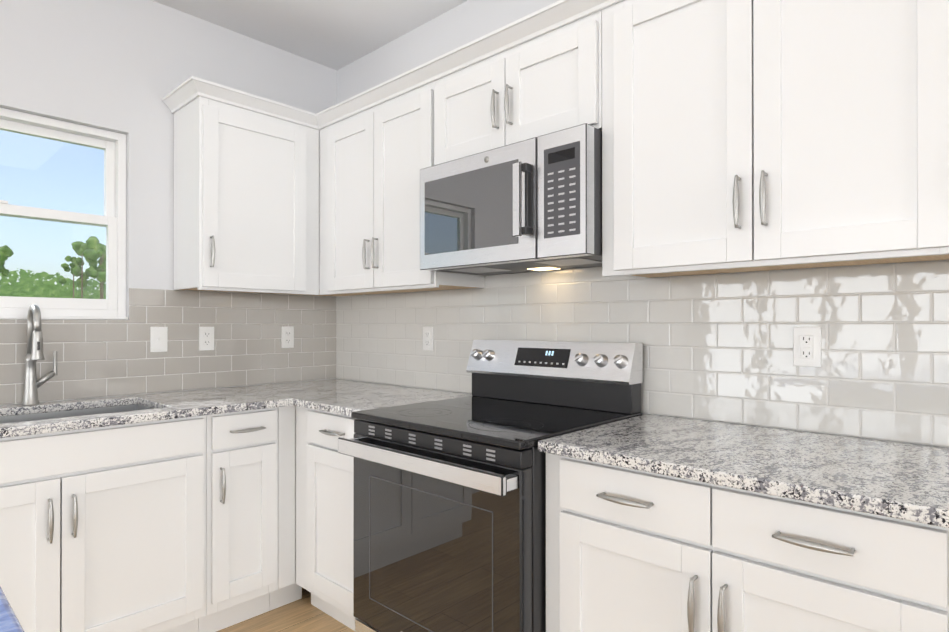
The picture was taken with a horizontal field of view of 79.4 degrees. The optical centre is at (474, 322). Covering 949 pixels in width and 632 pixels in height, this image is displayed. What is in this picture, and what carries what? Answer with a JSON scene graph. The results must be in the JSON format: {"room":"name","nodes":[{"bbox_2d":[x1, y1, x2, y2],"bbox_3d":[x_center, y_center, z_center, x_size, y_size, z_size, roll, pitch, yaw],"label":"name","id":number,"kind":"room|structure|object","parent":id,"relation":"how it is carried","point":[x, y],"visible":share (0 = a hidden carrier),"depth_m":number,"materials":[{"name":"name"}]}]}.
{"room":"kitchen","nodes":[
{"label":"kitchen","id":0,"kind":"room"},
{"bbox_2d":[0,0,336,404],"bbox_3d":[-2.565,-0.122,1.562,0.150,2.720,5.000,0,0,43],"label":"wall","id":1,"kind":"structure","parent":0,"point":[125,67],"depth_m":2.58,"materials":[{"name":"white paint"}]},
{"bbox_2d":[0,108,127,319],"bbox_3d":[-1.892,-0.432,2.269,0.121,0.833,0.888,0,0,43],"label":"window","id":2,"kind":"structure","parent":1,"relation":"in","point":[112,220],"depth_m":2.46,"materials":[{"name":"white plastic"}]},
{"bbox_2d":[0,288,335,404],"bbox_3d":[-1.691,0.082,2.381,0.008,0.476,2.592,0,0,43],"label":"backsplash","id":3,"kind":"structure","parent":1,"relation":"attached to","point":[101,358],"depth_m":2.70,"materials":[{"name":"tile"}]},
{"bbox_2d":[150,327,167,351],"bbox_3d":[-1.447,0.076,2.626,0.015,0.116,0.072,0,0,43],"label":"light switch","id":4,"kind":"object","parent":3,"relation":"attached to","point":[158,339],"visible":1,"depth_m":2.62,"materials":[{"name":"white plastic"}]},
{"bbox_2d":[199,327,213,350],"bbox_3d":[-1.303,0.076,2.784,0.008,0.116,0.072,0,0,43],"label":"electrical outlet","id":5,"kind":"object","parent":3,"relation":"attached to","point":[206,338],"visible":1,"depth_m":2.78,"materials":[{"name":"white plastic"}]},
{"bbox_2d":[281,326,293,347],"bbox_3d":[-1.011,0.078,3.097,0.008,0.116,0.072,0,0,43],"label":"electrical outlet","id":6,"kind":"object","parent":3,"relation":"attached to","point":[287,336],"visible":1,"depth_m":3.09,"materials":[{"name":"white plastic"}]},
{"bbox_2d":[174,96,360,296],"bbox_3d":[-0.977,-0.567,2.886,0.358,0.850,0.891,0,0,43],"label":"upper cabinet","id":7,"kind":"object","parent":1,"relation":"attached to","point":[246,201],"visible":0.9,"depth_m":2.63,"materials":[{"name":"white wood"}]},
{"bbox_2d":[162,0,622,129],"bbox_3d":[-0.026,-1.013,1.757,3.292,0.058,0.642,0,0,43],"label":"crown molding","id":8,"kind":"structure","parent":7,"relation":"attached to","point":[548,18],"depth_m":2.38,"materials":[{"name":"white wood"}]},
{"bbox_2d":[216,588,354,631],"bbox_3d":[-0.317,1.280,-0.542,6.000,0.100,5.000,0,0,43],"label":"floor","id":9,"kind":"structure","parent":0,"point":[303,614],"depth_m":2.38,"materials":[{"name":"brown wood"}]},
{"bbox_2d":[0,415,205,631],"bbox_3d":[-1.549,0.795,2.046,0.662,0.889,0.929,0,0,43],"label":"base cabinet","id":10,"kind":"object","parent":9,"relation":"on","point":[110,536],"visible":0.98,"depth_m":1.95,"materials":[{"name":"white wood"}]},
{"bbox_2d":[0,383,379,437],"bbox_3d":[-1.224,0.336,2.402,0.642,0.030,1.920,0,0,43],"label":"countertop","id":11,"kind":"structure","parent":10,"relation":"on","point":[190,403],"depth_m":2.25,"materials":[{"name":"stone"}]},
{"bbox_2d":[22,305,57,404],"bbox_3d":[-1.673,0.125,2.219,0.174,0.389,0.114,0,0,43],"label":"faucet","id":12,"kind":"object","parent":11,"relation":"on","point":[34,354],"visible":1,"depth_m":2.22,"materials":[{"name":"silver metal"}]},
{"bbox_2d":[0,404,151,491],"bbox_3d":[-1.556,0.458,2.047,0.474,0.215,0.804,0,0,43],"label":"sink","id":13,"kind":"object","parent":11,"relation":"in","point":[49,415],"visible":0.04,"depth_m":2.29,"materials":[{"name":"silver metal"}]},
{"bbox_2d":[198,407,277,631],"bbox_3d":[-1.131,0.797,2.494,0.662,0.889,0.294,0,0,43],"label":"base cabinet","id":14,"kind":"object","parent":9,"relation":"on","point":[241,515],"visible":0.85,"depth_m":2.29,"materials":[{"name":"white wood"}]},
{"bbox_2d":[269,405,301,610],"bbox_3d":[-0.816,0.798,2.872,0.606,0.889,0.685,0,0,43],"label":"base cabinet","id":15,"kind":"object","parent":9,"relation":"on","point":[289,590],"visible":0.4,"depth_m":2.45,"materials":[{"name":"white wood"}]},
{"bbox_2d":[238,379,369,390],"bbox_3d":[-0.790,0.337,2.874,0.360,0.030,0.638,0,0,43],"label":"countertop","id":16,"kind":"structure","parent":15,"relation":"on","point":[290,386],"depth_m":2.94,"materials":[{"name":"stone"}]},
{"bbox_2d":[296,406,355,630],"bbox_3d":[-0.382,0.797,2.482,0.558,0.889,0.662,0,0,43],"label":"base cabinet","id":17,"kind":"object","parent":9,"relation":"on","point":[324,513],"visible":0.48,"depth_m":2.30,"materials":[{"name":"white wood"}]},
{"bbox_2d":[288,384,471,415],"bbox_3d":[-0.364,0.336,2.473,0.510,0.030,0.643,0,0,43],"label":"countertop","id":18,"kind":"structure","parent":17,"relation":"on","point":[342,397],"depth_m":2.46,"materials":[{"name":"stone"}]},
{"bbox_2d":[338,340,642,631],"bbox_3d":[0.055,0.655,1.983,0.760,1.168,0.748,0,0,43],"label":"range","id":19,"kind":"object","parent":9,"relation":"on","point":[449,527],"visible":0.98,"depth_m":1.79,"materials":[{"name":"black metal"}]},
{"bbox_2d":[546,453,948,631],"bbox_3d":[0.700,0.793,1.472,0.868,0.889,0.662,0,0,43],"label":"base cabinet","id":20,"kind":"object","parent":9,"relation":"on","point":[630,550],"visible":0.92,"depth_m":1.23,"materials":[{"name":"white wood"}]},
{"bbox_2d":[538,414,948,527],"bbox_3d":[0.922,0.331,1.275,1.464,0.030,0.638,0,0,43],"label":"countertop","id":21,"kind":"structure","parent":20,"relation":"on","point":[904,481],"depth_m":1.32,"materials":[{"name":"stone"}]},
{"bbox_3d":[-0.814,0.787,-0.230,0.609,0.889,1.615,0,0,43],"label":"cabinet","id":22,"kind":"object","parent":9,"relation":"on","visible":0},
{"bbox_2d":[0,587,23,631],"bbox_3d":[-0.898,0.326,-0.150,0.900,0.030,1.675,0,0,43],"label":"countertop","id":23,"kind":"structure","parent":22,"relation":"on","point":[9,622],"depth_m":0.61,"materials":[{"name":"blue stone"}]},
{"bbox_2d":[152,0,467,69],"bbox_3d":[-0.317,-1.540,-0.531,6.300,0.100,5.300,0,0,43],"label":"ceiling","id":24,"kind":"structure","parent":0,"point":[336,34],"depth_m":2.79,"materials":[{"name":"white paint"}]},
{"bbox_2d":[337,0,948,447],"bbox_3d":[1.440,-0.123,1.346,6.300,2.720,0.150,0,0,43],"label":"wall","id":25,"kind":"structure","parent":0,"point":[459,26],"depth_m":2.77,"materials":[{"name":"white paint"}]},
{"bbox_2d":[319,81,484,294],"bbox_3d":[-0.390,-0.568,2.703,0.864,0.850,0.358,0,0,43],"label":"upper cabinet","id":26,"kind":"object","parent":25,"relation":"attached to","point":[374,160],"visible":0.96,"depth_m":2.55,"materials":[{"name":"white wood"}]},
{"bbox_2d":[434,10,601,164],"bbox_3d":[0.205,-0.804,2.149,0.760,0.382,0.358,0,0,43],"label":"upper cabinet","id":27,"kind":"object","parent":25,"relation":"attached to","point":[547,83],"visible":0.69,"depth_m":1.99,"materials":[{"name":"white wood"}]},
{"bbox_2d":[420,123,601,275],"bbox_3d":[0.177,-0.407,2.117,0.760,0.398,0.439,0,0,43],"label":"microwave","id":28,"kind":"object","parent":27,"relation":"attached to","point":[534,204],"visible":0.96,"depth_m":1.93,"materials":[{"name":"grey metal"}]},
{"bbox_2d":[336,260,948,446],"bbox_3d":[0.454,0.042,2.157,3.450,0.554,0.008,0,0,43],"label":"backsplash","id":29,"kind":"structure","parent":25,"relation":"attached to","point":[718,347],"depth_m":1.82,"materials":[{"name":"tile"}]},
{"bbox_2d":[423,327,432,350],"bbox_3d":[-0.228,0.076,2.782,0.072,0.116,0.008,0,0,43],"label":"electrical outlet","id":30,"kind":"object","parent":29,"relation":"attached to","point":[427,338],"visible":1,"depth_m":2.78,"materials":[{"name":"white plastic"}]},
{"bbox_2d":[793,327,820,366],"bbox_3d":[0.968,0.069,1.665,0.072,0.116,0.009,0,0,43],"label":"outlet","id":31,"kind":"object","parent":29,"relation":"attached to","point":[807,346],"visible":1,"depth_m":1.66,"materials":[{"name":"white plastic"}]},
{"bbox_2d":[602,0,948,277],"bbox_3d":[0.799,-0.572,1.593,0.862,0.850,0.358,0,0,43],"label":"upper cabinet","id":32,"kind":"object","parent":25,"relation":"attached to","point":[749,135],"visible":1,"depth_m":1.45,"materials":[{"name":"white wood"}]},
{"label":"outside","id":33,"kind":"structure","parent":0,"visible":0},
{"bbox_3d":[-39.512,2.689,94.189,179.400,0.200,240.000,0,0,43],"label":"lawn","id":34,"kind":"structure","parent":33,"visible":0},
{"bbox_2d":[0,236,105,298],"bbox_3d":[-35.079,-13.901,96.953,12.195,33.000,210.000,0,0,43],"label":"tree","id":35,"kind":"object","parent":34,"relation":"on","point":[82,279],"depth_m":77.41,"materials":[{"name":"green plant"}]}
]}

